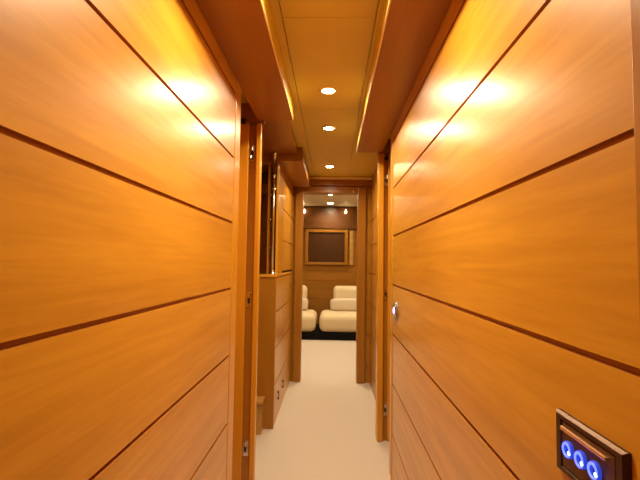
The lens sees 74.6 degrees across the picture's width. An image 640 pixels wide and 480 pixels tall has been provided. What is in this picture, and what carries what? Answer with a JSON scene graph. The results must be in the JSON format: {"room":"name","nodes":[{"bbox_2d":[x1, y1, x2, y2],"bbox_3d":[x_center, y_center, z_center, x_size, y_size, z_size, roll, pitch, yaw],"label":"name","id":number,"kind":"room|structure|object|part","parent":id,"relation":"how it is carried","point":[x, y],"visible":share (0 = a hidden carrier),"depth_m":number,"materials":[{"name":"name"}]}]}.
{"room":"ship interior","nodes":[
{"label":"ship interior","id":0,"kind":"room"},
{"bbox_2d":[0,0,235,479],"bbox_3d":[-0.442,0.145,-0.150,0.060,2.022,3.692,1,-3,2],"label":"wall","id":1,"kind":"structure","parent":0,"point":[117,117],"depth_m":0.78,"materials":[{"name":"brown wood"}]},
{"bbox_2d":[196,0,291,120],"bbox_3d":[-0.297,-0.801,0.152,0.188,0.097,4.200,1,-3,2],"label":"ceiling soffit","id":2,"kind":"structure","parent":1,"relation":"attached to","point":[239,27],"depth_m":1.50,"materials":[{"name":"brown wood"}]},
{"bbox_2d":[282,171,293,270],"bbox_3d":[-0.312,-0.136,3.803,0.055,0.814,0.840,1,-3,2],"label":"wall","id":3,"kind":"structure","parent":0,"point":[288,189],"depth_m":3.73,"materials":[{"name":"brown wood"}]},
{"bbox_2d":[262,147,309,186],"bbox_3d":[-0.311,-0.607,3.643,0.396,0.107,1.070,1,-3,2],"label":"trim","id":4,"kind":"structure","parent":3,"relation":"attached to","point":[294,165],"depth_m":3.27,"materials":[{"name":"brown wood"}]},
{"bbox_2d":[241,0,390,176],"bbox_3d":[-0.332,-0.821,1.156,1.850,0.050,6.200,1,-3,2],"label":"ceiling","id":5,"kind":"structure","parent":0,"point":[323,43],"depth_m":1.88,"materials":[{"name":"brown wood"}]},
{"bbox_2d":[262,120,296,153],"bbox_3d":[-0.356,-0.687,2.713,0.356,0.049,0.798,1,-3,2],"label":"trim","id":6,"kind":"structure","parent":5,"relation":"attached to","point":[277,135],"depth_m":2.73,"materials":[{"name":"brown wood"}]},
{"bbox_2d":[260,0,390,152],"bbox_3d":[-0.005,-0.783,0.464,0.380,0.087,4.840,1,-3,2],"label":"trim","id":7,"kind":"structure","parent":5,"relation":"attached to","point":[266,4],"depth_m":1.62,"materials":[{"name":"brown wood"}]},
{"bbox_2d":[319,86,336,93],"bbox_3d":[0.040,-0.737,2.073,0.088,0.008,0.088,1,-3,2],"label":"recessed light","id":8,"kind":"object","parent":5,"relation":"in","point":[327,89],"visible":1,"depth_m":2.07,"materials":[{"name":"beige"}]},
{"bbox_2d":[322,125,335,130],"bbox_3d":[0.057,-0.705,2.652,0.088,0.008,0.088,1,-3,2],"label":"recessed light","id":9,"kind":"object","parent":5,"relation":"in","point":[328,127],"visible":1,"depth_m":2.64,"materials":[{"name":"beige"}]},
{"bbox_2d":[255,340,390,479],"bbox_3d":[-0.142,1.337,2.636,4.800,0.050,9.520,1,-3,2],"label":"floor","id":10,"kind":"structure","parent":0,"point":[324,428],"depth_m":2.97,"materials":[{"name":"beige carpet"}]},
{"bbox_2d":[256,396,264,434],"bbox_3d":[-0.761,1.204,2.900,0.744,0.228,0.118,1,-3,2],"label":"step","id":11,"kind":"structure","parent":10,"relation":"on","point":[260,399],"depth_m":2.85,"materials":[{"name":"brown wood"}]},
{"bbox_2d":[257,271,291,428],"bbox_3d":[-0.701,0.814,3.561,0.817,1.080,1.171,1,-3,2],"label":"base cabinet","id":12,"kind":"object","parent":10,"relation":"on","point":[274,312],"visible":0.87,"depth_m":3.00,"materials":[{"name":"brown wood"}]},
{"bbox_3d":[-0.722,0.794,2.993,0.805,1.058,0.020,1,-3,2],"label":"panel","id":13,"kind":"part","parent":12,"relation":"part of","materials":[{"name":"brown wood"}]},
{"bbox_2d":[259,271,291,277],"bbox_3d":[-0.698,0.284,3.590,0.808,0.020,1.171,1,-3,2],"label":"countertop","id":14,"kind":"structure","parent":12,"relation":"on","point":[283,272],"depth_m":3.11,"materials":[{"name":"brown wood"}]},
{"bbox_2d":[259,161,283,273],"bbox_3d":[-0.714,-0.163,3.231,0.825,0.834,0.317,1,-3,2],"label":"display cabinet","id":15,"kind":"object","parent":14,"relation":"on","point":[265,264],"visible":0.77,"depth_m":3.28,"materials":[{"name":"brown wood"}]},
{"bbox_2d":[260,227,275,230],"bbox_3d":[-0.713,-0.090,3.237,0.783,0.008,0.263,1,-3,2],"label":"shelf","id":16,"kind":"object","parent":15,"relation":"attached to","point":[261,228],"depth_m":3.20,"materials":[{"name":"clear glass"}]},
{"bbox_2d":[259,173,276,272],"bbox_3d":[-0.709,-0.143,3.380,0.786,0.810,0.012,1,-3,2],"label":"mirror","id":17,"kind":"object","parent":15,"relation":"attached to","point":[264,176],"depth_m":3.36,"materials":[{"name":"brown mirror"}]},
{"bbox_2d":[261,182,276,189],"bbox_3d":[-0.709,-0.420,3.255,0.783,0.008,0.263,1,-3,2],"label":"shelf","id":18,"kind":"object","parent":15,"relation":"attached to","point":[264,185],"depth_m":3.20,"materials":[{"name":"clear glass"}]},
{"bbox_3d":[-0.708,-0.567,3.262,0.825,0.023,0.300,1,-3,2],"label":"panel","id":19,"kind":"part","parent":15,"relation":"part of","materials":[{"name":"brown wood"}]},
{"bbox_3d":[-0.310,-0.145,3.228,0.018,0.810,0.300,1,-3,2],"label":"panel","id":20,"kind":"part","parent":15,"relation":"part of","materials":[{"name":"brown wood"}]},
{"bbox_2d":[269,152,276,274],"bbox_3d":[-0.337,-0.196,3.048,0.048,0.890,0.048,1,-3,2],"label":"chrome pole","id":21,"kind":"object","parent":14,"relation":"on","point":[274,154],"visible":1,"depth_m":3.04,"materials":[{"name":"silver metal"}]},
{"bbox_3d":[-0.337,-0.196,3.048,0.015,0.890,0.015,1,-3,2],"label":"rod","id":22,"kind":"part","parent":21,"relation":"part of","materials":[{"name":"silver metal"}]},
{"bbox_3d":[-0.323,0.785,3.212,0.020,1.001,0.436,1,-3,2],"label":"door","id":23,"kind":"part","parent":12,"relation":"part of","materials":[{"name":"brown wood"}]},
{"bbox_3d":[-0.307,0.816,3.783,0.020,1.001,0.698,1,-3,2],"label":"door","id":24,"kind":"part","parent":12,"relation":"part of","materials":[{"name":"brown wood"}]},
{"bbox_2d":[302,285,316,331],"bbox_3d":[-0.541,1.085,6.800,0.978,0.677,0.822,1,-3,2],"label":"lounge chair","id":25,"kind":"object","parent":10,"relation":"on","point":[309,317],"visible":0.31,"depth_m":6.40,"materials":[{"name":"beige fabric"}]},
{"bbox_2d":[302,298,307,309],"bbox_3d":[-0.512,1.046,6.875,0.640,0.212,0.163,1,-3,2],"label":"cushion","id":26,"kind":"object","parent":25,"relation":"on","point":[304,300],"visible":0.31,"depth_m":6.81,"materials":[{"name":"beige leather"}]},
{"bbox_3d":[-0.503,0.991,7.090,0.575,0.457,0.251,1,-3,2],"label":"backrest","id":27,"kind":"part","parent":25,"relation":"part of","materials":[{"name":"beige fabric"}]},
{"bbox_3d":[-0.545,1.276,6.748,0.978,0.285,0.740,1,-3,2],"label":"seat","id":28,"kind":"part","parent":25,"relation":"part of","materials":[{"name":"beige fabric"}]},
{"bbox_2d":[302,324,355,340],"bbox_3d":[0.026,1.488,6.841,4.100,0.108,0.960,1,-3,2],"label":"plinth","id":29,"kind":"object","parent":10,"relation":"on","point":[316,334],"visible":0.05,"depth_m":6.36,"materials":[{"name":"black wood"}]},
{"bbox_2d":[319,286,356,332],"bbox_3d":[0.491,1.098,6.770,0.978,0.677,0.822,1,-3,2],"label":"lounge chair","id":30,"kind":"object","parent":29,"relation":"on","point":[330,320],"visible":0.43,"depth_m":6.39,"materials":[{"name":"beige fabric"}]},
{"bbox_3d":[0.487,1.289,6.719,0.978,0.285,0.740,1,-3,2],"label":"seat","id":31,"kind":"part","parent":30,"relation":"part of","materials":[{"name":"beige fabric"}]},
{"bbox_2d":[330,298,355,310],"bbox_3d":[0.492,1.058,6.846,0.650,0.212,0.163,1,-3,2],"label":"cushion","id":32,"kind":"object","parent":30,"relation":"on","point":[337,304],"visible":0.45,"depth_m":6.78,"materials":[{"name":"beige leather"}]},
{"bbox_3d":[0.507,1.004,7.061,0.565,0.457,0.251,1,-3,2],"label":"backrest","id":33,"kind":"part","parent":30,"relation":"part of","materials":[{"name":"beige fabric"}]},
{"bbox_2d":[285,186,371,382],"bbox_3d":[0.167,0.291,4.227,2.700,2.220,0.080,1,-3,2],"label":"wall","id":34,"kind":"structure","parent":0,"point":[368,189],"depth_m":4.18,"materials":[{"name":"brown wood"}]},
{"bbox_2d":[292,186,365,383],"bbox_3d":[0.097,0.432,4.212,0.706,1.935,0.140,1,-3,2],"label":"door frame","id":35,"kind":"structure","parent":34,"relation":"in","point":[360,192],"depth_m":4.16,"materials":[{"name":"brown wood"}]},
{"bbox_2d":[310,180,371,186],"bbox_3d":[0.123,-0.571,4.210,0.782,0.058,0.049,1,-3,2],"label":"trim","id":36,"kind":"structure","parent":34,"relation":"attached to","point":[355,183],"depth_m":4.18,"materials":[{"name":"brown wood"}]},
{"bbox_2d":[310,177,371,179],"bbox_3d":[0.123,-0.611,4.187,0.782,0.018,0.099,1,-3,2],"label":"trim","id":37,"kind":"structure","parent":34,"relation":"attached to","point":[311,178],"depth_m":4.14,"materials":[{"name":"brown wood"}]},
{"bbox_2d":[303,206,356,323],"bbox_3d":[0.005,0.486,7.417,4.800,2.170,0.060,1,-3,2],"label":"wall","id":38,"kind":"structure","parent":0,"point":[320,281],"depth_m":7.37,"materials":[{"name":"brown wood"}]},
{"bbox_2d":[305,229,347,264],"bbox_3d":[0.114,0.125,7.381,0.750,0.628,0.045,1,-3,2],"label":"framed panel","id":39,"kind":"object","parent":38,"relation":"attached to","point":[322,246],"visible":1,"depth_m":7.38,"materials":[{"name":"brown wood"}]},
{"bbox_2d":[303,207,356,228],"bbox_3d":[0.016,-0.388,7.409,4.680,0.375,0.049,1,-3,2],"label":"wall panel","id":40,"kind":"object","parent":38,"relation":"attached to","point":[314,217],"depth_m":7.38,"materials":[{"name":"brown wood"}]},
{"bbox_2d":[349,230,354,264],"bbox_3d":[0.564,0.132,7.379,0.110,0.620,0.024,1,-3,2],"label":"slatted panel","id":41,"kind":"object","parent":38,"relation":"attached to","point":[351,232],"visible":1,"depth_m":7.37,"materials":[{"name":"brown wood"}]},
{"bbox_2d":[304,195,356,206],"bbox_3d":[-0.022,-0.707,5.920,4.800,0.050,3.180,1,-3,2],"label":"ceiling","id":42,"kind":"structure","parent":0,"point":[309,200],"depth_m":6.75,"materials":[{"name":"beige paint"}]},
{"bbox_2d":[370,167,376,400],"bbox_3d":[0.514,0.358,3.538,0.060,2.022,1.270,1,-3,2],"label":"wall","id":43,"kind":"structure","parent":0,"point":[374,177],"depth_m":3.87,"materials":[{"name":"brown wood"}]},
{"bbox_2d":[392,0,639,479],"bbox_3d":[0.369,0.172,0.144,0.060,2.022,4.327,1,-3,2],"label":"wall","id":44,"kind":"structure","parent":0,"point":[515,264],"depth_m":0.77,"materials":[{"name":"brown wood"}]},
{"bbox_2d":[393,302,398,320],"bbox_3d":[0.387,0.369,2.170,0.014,0.100,0.148,1,-3,2],"label":"door knob","id":45,"kind":"object","parent":44,"relation":"attached to","point":[395,305],"visible":1,"depth_m":2.13,"materials":[{"name":"silver metal"}]},
{"bbox_2d":[357,0,451,152],"bbox_3d":[0.272,-0.776,0.456,0.175,0.097,4.840,1,-3,2],"label":"ceiling soffit","id":46,"kind":"structure","parent":44,"relation":"attached to","point":[412,26],"depth_m":1.56,"materials":[{"name":"brown wood"}]},
{"bbox_2d":[556,408,631,479],"bbox_3d":[0.342,0.284,0.539,0.014,0.084,0.146,1,-3,2],"label":"control panel","id":47,"kind":"object","parent":44,"relation":"attached to","point":[583,453],"visible":1,"depth_m":0.54,"materials":[{"name":"brown metal"}]},
{"bbox_3d":[0.343,0.284,0.539,0.002,0.061,0.111,1,-3,2],"label":"inset plate","id":48,"kind":"part","parent":47,"relation":"part of","materials":[{"name":"brown metal"}]},
{"bbox_2d":[631,0,639,335],"bbox_3d":[0.340,0.178,0.265,0.004,2.022,0.368,1,-3,2],"label":"trim","id":49,"kind":"structure","parent":44,"relation":"attached to","point":[635,4],"depth_m":0.46,"materials":[{"name":"brown wood"}]},
{"bbox_3d":[-0.480,0.259,1.978,0.134,2.022,0.570,1,-3,2],"label":"wall","id":50,"kind":"structure","parent":0,"visible":0},
{"bbox_2d":[226,79,240,479],"bbox_3d":[-0.389,0.248,1.744,0.062,2.022,0.097,1,-3,2],"label":"trim","id":51,"kind":"structure","parent":50,"relation":"attached to","point":[236,157],"depth_m":1.74,"materials":[{"name":"brown wood"}]},
{"bbox_2d":[232,103,265,479],"bbox_3d":[-0.426,0.274,2.224,0.228,2.022,0.075,1,-3,2],"label":"door frame","id":52,"kind":"structure","parent":50,"relation":"in","point":[250,168],"depth_m":2.21,"materials":[{"name":"brown wood"}]},
{"bbox_3d":[-0.386,1.073,2.171,0.033,0.084,0.006,1,-3,2],"label":"strike plate","id":53,"kind":"part","parent":52,"relation":"part of","materials":[{"name":"silver metal"}]},
{"bbox_3d":[-0.375,0.315,2.212,0.033,0.084,0.006,1,-3,2],"label":"strike plate","id":54,"kind":"part","parent":52,"relation":"part of","materials":[{"name":"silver metal"}]},
{"bbox_3d":[-0.364,-0.468,2.255,0.033,0.084,0.006,1,-3,2],"label":"strike plate","id":55,"kind":"part","parent":52,"relation":"part of","materials":[{"name":"silver metal"}]},
{"bbox_3d":[0.519,0.307,2.589,0.103,2.022,0.630,1,-3,2],"label":"wall","id":56,"kind":"structure","parent":0,"visible":0},
{"bbox_2d":[375,139,390,441],"bbox_3d":[0.463,0.320,2.857,0.150,2.022,0.095,1,-3,2],"label":"door frame","id":57,"kind":"structure","parent":56,"relation":"in","point":[384,158],"depth_m":2.82,"materials":[{"name":"brown wood"}]},
{"bbox_3d":[0.432,1.124,2.791,0.033,0.084,0.006,1,-3,2],"label":"strike plate","id":58,"kind":"part","parent":57,"relation":"part of","materials":[{"name":"silver metal"}]},
{"bbox_3d":[0.443,0.363,2.832,0.033,0.084,0.006,1,-3,2],"label":"strike plate","id":59,"kind":"part","parent":57,"relation":"part of","materials":[{"name":"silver metal"}]},
{"bbox_3d":[0.453,-0.407,2.874,0.033,0.084,0.006,1,-3,2],"label":"strike plate","id":60,"kind":"part","parent":57,"relation":"part of","materials":[{"name":"silver metal"}]},
{"bbox_2d":[389,129,394,479],"bbox_3d":[0.428,0.293,2.360,0.064,2.022,0.106,1,-3,2],"label":"trim","id":61,"kind":"structure","parent":56,"relation":"attached to","point":[392,140],"depth_m":2.34,"materials":[{"name":"brown wood"}]}
]}

